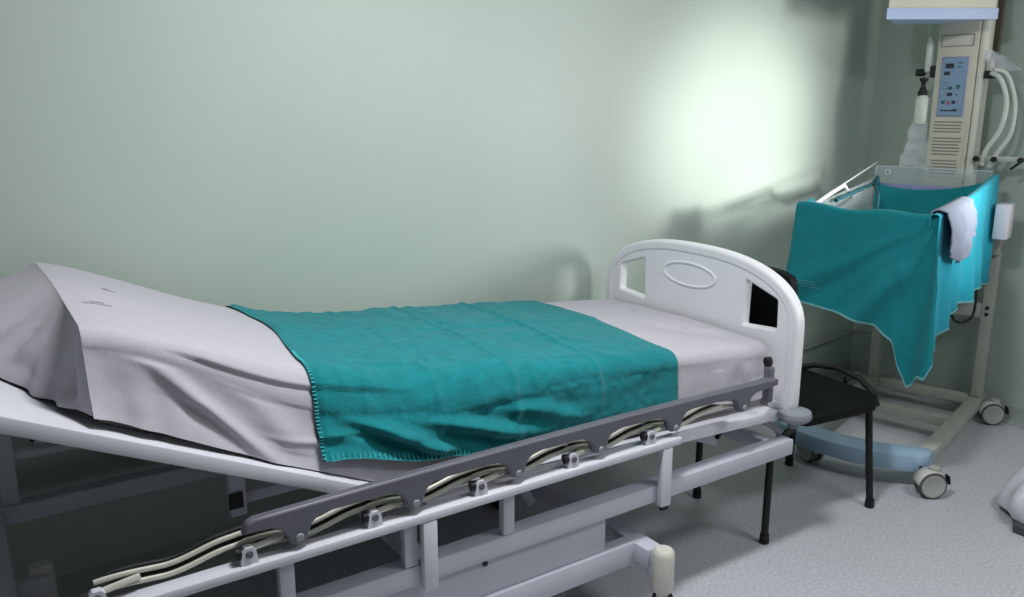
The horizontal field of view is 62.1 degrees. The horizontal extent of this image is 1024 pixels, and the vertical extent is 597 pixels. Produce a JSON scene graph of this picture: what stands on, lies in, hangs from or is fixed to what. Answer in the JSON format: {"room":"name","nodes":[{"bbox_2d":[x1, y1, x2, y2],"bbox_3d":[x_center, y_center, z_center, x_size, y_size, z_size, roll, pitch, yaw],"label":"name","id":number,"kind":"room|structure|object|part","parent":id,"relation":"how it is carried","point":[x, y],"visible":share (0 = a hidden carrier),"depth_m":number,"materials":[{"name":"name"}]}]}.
{"room":"hospital room","nodes":[
{"label":"hospital room","id":0,"kind":"room"},
{"bbox_2d":[0,0,883,580],"bbox_3d":[-0.539,-0.519,3.075,6.195,2.750,0.100,-9,16,-33],"label":"wall","id":1,"kind":"structure","parent":0,"point":[316,156],"depth_m":3.08,"materials":[{"name":"paint"}]},
{"bbox_2d":[56,361,849,596],"bbox_3d":[-0.502,0.790,3.326,5.995,0.085,0.030,-9,16,-33],"label":"baseboard","id":2,"kind":"structure","parent":1,"relation":"attached to","point":[72,585],"depth_m":2.83,"materials":[{"name":"plastic"}]},
{"bbox_2d":[803,329,871,349],"bbox_3d":[1.405,0.347,4.266,1.693,0.090,0.476,-9,16,-33],"label":"cable","id":3,"kind":"object","parent":1,"relation":"attached to","point":[854,329],"visible":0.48,"depth_m":4.82,"materials":[{"name":"grey plastic"}]},
{"bbox_2d":[106,377,1023,596],"bbox_3d":[0.870,1.343,1.371,6.195,0.100,5.130,-9,16,-33],"label":"floor","id":4,"kind":"structure","parent":0,"point":[824,541],"depth_m":3.19,"materials":[{"name":"plastic"}]},
{"bbox_2d":[0,239,811,596],"bbox_3d":[-0.278,0.447,2.632,2.563,1.070,1.152,-9,16,-33],"label":"hospital bed","id":5,"kind":"object","parent":4,"relation":"on","point":[560,549],"visible":0.59,"depth_m":2.38,"materials":[{"name":"white metal"}]},
{"bbox_3d":[-0.804,0.586,1.747,0.076,0.018,0.015,-12,18,-42],"label":"pivot rod","id":6,"kind":"part","parent":5,"relation":"part of","materials":[{"name":"metal"}]},
{"bbox_3d":[-0.674,0.555,1.850,0.431,0.057,0.022,-9,16,-33],"label":"rail arm","id":7,"kind":"part","parent":5,"relation":"part of","materials":[{"name":"metal"}]},
{"bbox_3d":[-0.686,0.454,2.110,0.040,0.175,0.030,-9,16,-33],"label":"lift arm","id":8,"kind":"part","parent":5,"relation":"part of","materials":[{"name":"grey metal"}]},
{"bbox_3d":[-0.551,0.547,1.913,0.076,0.018,0.015,-12,18,-42],"label":"pivot rod","id":9,"kind":"part","parent":5,"relation":"part of","materials":[{"name":"metal"}]},
{"bbox_3d":[-0.533,0.478,2.259,0.400,0.030,0.030,-9,16,-33],"label":"lift arm","id":10,"kind":"part","parent":5,"relation":"part of","materials":[{"name":"grey metal"}]},
{"bbox_3d":[-0.521,0.654,1.961,0.036,0.123,0.025,-9,16,-33],"label":"bar post","id":11,"kind":"part","parent":5,"relation":"part of","materials":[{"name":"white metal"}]},
{"bbox_3d":[-0.425,0.517,2.014,0.423,0.057,0.022,-9,16,-33],"label":"rail arm","id":12,"kind":"part","parent":5,"relation":"part of","materials":[{"name":"metal"}]},
{"bbox_3d":[-0.301,0.508,2.078,0.076,0.018,0.015,-12,18,-42],"label":"pivot rod","id":13,"kind":"part","parent":5,"relation":"part of","materials":[{"name":"metal"}]},
{"bbox_3d":[-0.259,0.613,2.134,0.036,0.123,0.025,-9,16,-33],"label":"bar post","id":14,"kind":"part","parent":5,"relation":"part of","materials":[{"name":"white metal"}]},
{"bbox_2d":[80,335,759,436],"bbox_3d":[-0.229,0.137,2.709,2.102,0.598,0.854,-9,16,-33],"label":"mattress","id":15,"kind":"object","parent":5,"relation":"on","point":[755,402],"visible":0.06,"depth_m":1.84,"materials":[{"name":"grey fabric"}]},
{"bbox_2d":[0,262,766,480],"bbox_3d":[-0.341,0.138,2.602,2.435,0.592,0.932,-9,16,-33],"label":"sheet","id":16,"kind":"object","parent":15,"relation":"on","point":[217,376],"visible":0.55,"depth_m":1.94,"materials":[{"name":"white fabric"}]},
{"bbox_2d":[225,300,677,461],"bbox_3d":[-0.186,0.187,2.732,1.278,0.379,0.964,-9,16,-33],"label":"blanket","id":17,"kind":"object","parent":16,"relation":"on","point":[407,383],"visible":0.93,"depth_m":2.40,"materials":[{"name":"teal fabric"}]},
{"bbox_3d":[-0.209,0.645,2.145,0.040,0.190,0.022,-9,16,-33],"label":"bar post","id":18,"kind":"part","parent":5,"relation":"part of","materials":[{"name":"white metal"}]},
{"bbox_3d":[-0.173,0.478,2.180,0.427,0.057,0.022,-9,16,-33],"label":"rail arm","id":19,"kind":"part","parent":5,"relation":"part of","materials":[{"name":"metal"}]},
{"bbox_3d":[-0.053,0.470,2.242,0.076,0.018,0.015,-12,18,-42],"label":"pivot rod","id":20,"kind":"part","parent":5,"relation":"part of","materials":[{"name":"metal"}]},
{"bbox_3d":[-0.234,0.777,2.209,1.225,0.117,0.018,-9,16,-33],"label":"panel","id":21,"kind":"part","parent":5,"relation":"part of","materials":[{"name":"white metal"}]},
{"bbox_3d":[0.126,0.412,2.339,1.735,0.097,0.028,-9,16,-33],"label":"rail","id":22,"kind":"part","parent":5,"relation":"part of","materials":[{"name":"grey metal"}]},
{"bbox_3d":[-0.014,0.576,2.295,0.036,0.123,0.025,-9,16,-33],"label":"bar post","id":23,"kind":"part","parent":5,"relation":"part of","materials":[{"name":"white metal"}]},
{"bbox_3d":[0.012,0.542,2.491,0.122,0.164,0.030,-9,16,-33],"label":"lift arm","id":24,"kind":"part","parent":5,"relation":"part of","materials":[{"name":"grey metal"}]},
{"bbox_3d":[0.069,0.441,2.339,0.411,0.057,0.022,-9,16,-33],"label":"rail arm","id":25,"kind":"part","parent":5,"relation":"part of","materials":[{"name":"metal"}]},
{"bbox_3d":[0.198,0.431,2.407,0.076,0.018,0.015,-12,18,-42],"label":"pivot rod","id":26,"kind":"part","parent":5,"relation":"part of","materials":[{"name":"metal"}]},
{"bbox_3d":[0.316,0.403,2.502,0.402,0.057,0.022,-9,16,-33],"label":"rail arm","id":27,"kind":"part","parent":5,"relation":"part of","materials":[{"name":"metal"}]},
{"bbox_3d":[0.440,0.394,2.566,0.076,0.018,0.015,-12,18,-42],"label":"pivot rod","id":28,"kind":"part","parent":5,"relation":"part of","materials":[{"name":"metal"}]},
{"bbox_3d":[0.465,0.542,2.588,0.040,0.190,0.022,-9,16,-33],"label":"bar post","id":29,"kind":"part","parent":5,"relation":"part of","materials":[{"name":"white metal"}]},
{"bbox_3d":[0.564,0.364,2.665,0.416,0.057,0.022,-9,16,-33],"label":"rail arm","id":30,"kind":"part","parent":5,"relation":"part of","materials":[{"name":"metal"}]},
{"bbox_3d":[0.702,0.052,3.290,0.040,0.508,0.966,-9,16,-33],"label":"footboard","id":31,"kind":"part","parent":5,"relation":"part of","materials":[{"name":"white plastic"}]},
{"bbox_3d":[0.624,0.459,2.872,0.204,0.113,0.020,-9,16,-33],"label":"lift arm","id":32,"kind":"part","parent":5,"relation":"part of","materials":[{"name":"white metal"}]},
{"bbox_3d":[0.859,0.211,2.852,0.034,0.033,0.033,-9,16,-33],"label":"lock knob","id":33,"kind":"part","parent":5,"relation":"part of","materials":[{"name":"black plastic"}]},
{"bbox_3d":[0.855,0.293,2.841,0.062,0.125,0.054,-9,16,-33],"label":"rail lock post","id":34,"kind":"part","parent":5,"relation":"part of","materials":[{"name":"grey metal"}]},
{"bbox_2d":[692,266,879,544],"bbox_3d":[1.088,0.331,3.335,0.668,0.974,0.520,-7,15,-26],"label":"chair","id":35,"kind":"object","parent":4,"relation":"on","point":[828,399],"visible":0.49,"depth_m":3.24,"materials":[{"name":"black plastic"}]},
{"bbox_3d":[0.789,0.584,3.425,0.122,0.402,0.043,-9,16,-33],"label":"leg","id":36,"kind":"part","parent":35,"relation":"part of","materials":[{"name":"black metal"}]},
{"bbox_3d":[0.893,0.041,3.218,0.056,0.355,0.424,-9,16,-33],"label":"backrest","id":37,"kind":"part","parent":35,"relation":"part of","materials":[{"name":"black plastic"}]},
{"bbox_3d":[0.967,0.663,3.086,0.157,0.403,0.042,-9,16,-33],"label":"leg","id":38,"kind":"part","parent":35,"relation":"part of","materials":[{"name":"black metal"}]},
{"bbox_3d":[1.220,0.531,3.678,0.026,0.394,0.085,1,13,6],"label":"leg","id":39,"kind":"part","parent":35,"relation":"part of","materials":[{"name":"metal"}]},
{"bbox_3d":[1.148,0.382,3.372,0.480,0.050,0.492,-9,16,-33],"label":"seat","id":40,"kind":"part","parent":35,"relation":"part of","materials":[{"name":"black plastic"}]},
{"bbox_3d":[1.397,0.613,3.326,0.064,0.393,0.027,6,15,26],"label":"leg","id":41,"kind":"part","parent":35,"relation":"part of","materials":[{"name":"black metal"}]},
{"bbox_2d":[775,0,1023,498],"bbox_3d":[1.811,-0.414,3.831,0.803,2.199,1.256,11,17,40],"label":"infant warmer","id":42,"kind":"object","parent":4,"relation":"on","point":[964,64],"visible":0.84,"depth_m":4.00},
{"bbox_2d":[786,198,941,387],"bbox_3d":[1.428,-0.029,3.528,0.189,0.710,0.704,-10,16,-36],"label":"drape","id":43,"kind":"object","parent":42,"relation":"hanging from","point":[877,268],"visible":0.92,"depth_m":3.44,"materials":[{"name":"teal fabric"}]},
{"bbox_3d":[1.949,0.021,4.485,0.050,0.805,0.055,11,17,39],"label":"post","id":44,"kind":"part","parent":42,"relation":"part of","materials":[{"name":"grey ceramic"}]},
{"bbox_2d":[834,175,983,213],"bbox_3d":[1.733,-0.404,3.806,0.497,0.216,0.836,11,17,39],"label":"lining","id":45,"kind":"object","parent":42,"relation":"in","point":[886,197],"visible":0.25,"depth_m":4.11,"materials":[{"name":"teal fabric"}]},
{"bbox_2d":[874,183,958,195],"bbox_3d":[2.009,-0.512,4.108,0.490,0.065,0.027,11,17,39],"label":"cushion","id":46,"kind":"object","parent":42,"relation":"on","point":[926,186],"depth_m":4.12,"materials":[{"name":"blue fabric"}]},
{"bbox_2d":[913,95,928,123],"bbox_3d":[1.990,-0.918,4.132,0.059,0.135,0.060,-9,16,-33],"label":"bottle","id":47,"kind":"object","parent":42,"relation":"on","point":[922,101],"depth_m":4.11,"materials":[{"name":"white"}]},
{"bbox_2d":[886,0,998,23],"bbox_3d":[1.907,-1.397,3.825,0.488,0.282,0.411,-9,16,-33],"label":"hood","id":48,"kind":"object","parent":42,"relation":"attached to","point":[898,11],"depth_m":3.77,"materials":[{"name":"white"}]},
{"bbox_3d":[1.746,0.733,3.438,0.047,0.041,0.030,0,13,0],"label":"brake lever","id":49,"kind":"part","parent":42,"relation":"part of","materials":[{"name":"black rubber"}]},
{"bbox_3d":[2.080,-1.000,4.016,0.036,0.273,0.111,-9,16,-33],"label":"control panel","id":50,"kind":"part","parent":42,"relation":"part of","materials":[{"name":"blue"}]},
{"bbox_3d":[2.078,-0.998,4.013,0.103,0.260,0.002,11,17,39],"label":"panel","id":51,"kind":"part","parent":42,"relation":"part of","materials":[{"name":"blue"}]},
{"bbox_2d":[931,196,976,262],"bbox_3d":[1.782,-0.268,3.422,0.102,0.252,0.423,11,17,39],"label":"hand towel","id":52,"kind":"object","parent":42,"relation":"hanging from","point":[962,212],"visible":0.97,"depth_m":3.38,"materials":[{"name":"grey fabric"}]},
{"bbox_2d":[950,290,977,323],"bbox_3d":[2.042,-0.034,3.854,0.247,0.294,0.067,-9,16,-33],"label":"power cable","id":53,"kind":"object","parent":42,"relation":"hanging from","point":[976,291],"visible":0.51,"depth_m":3.89,"materials":[{"name":"black rubber"}]},
{"bbox_2d":[929,174,999,351],"bbox_3d":[1.954,-0.183,3.655,0.080,0.632,0.970,11,17,39],"label":"drape","id":54,"kind":"object","parent":42,"relation":"hanging from","point":[957,283],"visible":0.82,"depth_m":3.67,"materials":[{"name":"teal fabric"}]},
{"bbox_3d":[2.191,-0.660,4.016,0.027,0.028,0.040,11,17,39],"label":"arm knob","id":55,"kind":"part","parent":42,"relation":"part of","materials":[{"name":"black rubber"}]},
{"bbox_3d":[2.330,0.095,4.170,0.050,0.805,0.055,11,17,39],"label":"post","id":56,"kind":"part","parent":42,"relation":"part of","materials":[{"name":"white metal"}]},
{"bbox_3d":[2.248,-0.649,3.969,0.027,0.028,0.040,11,17,39],"label":"arm knob","id":57,"kind":"part","parent":42,"relation":"part of","materials":[{"name":"black rubber"}]},
{"bbox_2d":[979,67,1017,167],"bbox_3d":[2.250,-0.830,3.922,0.050,0.458,0.130,-12,18,-41],"label":"hose","id":58,"kind":"object","parent":42,"relation":"attached to","point":[994,73],"visible":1,"depth_m":3.89,"materials":[{"name":"white plastic"}]},
{"bbox_3d":[2.271,-0.653,3.975,0.194,0.024,0.030,11,17,39],"label":"accessory arm","id":59,"kind":"part","parent":42,"relation":"part of","materials":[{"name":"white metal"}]},
{"bbox_3d":[2.430,0.554,4.207,0.047,0.041,0.030,2,13,10],"label":"brake lever","id":60,"kind":"part","parent":42,"relation":"part of","materials":[{"name":"black rubber"}]},
{"bbox_3d":[2.332,-0.633,3.899,0.027,0.028,0.040,11,17,39],"label":"arm knob","id":61,"kind":"part","parent":42,"relation":"part of","materials":[{"name":"black rubber"}]},
{"bbox_2d":[1012,518,1023,535],"bbox_3d":[2.136,0.840,3.236,0.553,0.029,0.331,-11,17,-39],"label":"board","id":62,"kind":"object","parent":4,"relation":"on","point":[1018,528],"visible":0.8,"depth_m":3.16,"materials":[{"name":"grey"}]},
{"bbox_2d":[997,466,1023,523],"bbox_3d":[2.163,0.704,3.231,0.559,0.234,0.464,-9,16,-33],"label":"plastic bag","id":63,"kind":"object","parent":62,"relation":"on","point":[1010,497],"visible":1,"depth_m":3.26,"materials":[{"name":"white plastic"}]},
{"bbox_2d":[850,0,1023,409],"bbox_3d":[3.394,-0.434,2.709,0.100,2.750,4.930,-9,16,-33],"label":"wall","id":64,"kind":"structure","parent":0,"point":[896,140],"depth_m":4.37,"materials":[{"name":"paint"}]},
{"bbox_2d":[853,362,1023,428],"bbox_3d":[3.349,0.875,2.964,0.030,0.085,4.898,-9,16,-33],"label":"baseboard","id":65,"kind":"structure","parent":64,"relation":"attached to","point":[1015,417],"depth_m":4.50,"materials":[{"name":"plastic"}]},
{"bbox_2d":[992,0,1006,49],"bbox_3d":[2.311,-1.650,3.957,0.021,0.950,0.035,-9,16,-33],"label":"trim","id":66,"kind":"structure","parent":64,"relation":"attached to","point":[999,23],"depth_m":4.03,"materials":[{"name":"brown wood"}]}
]}

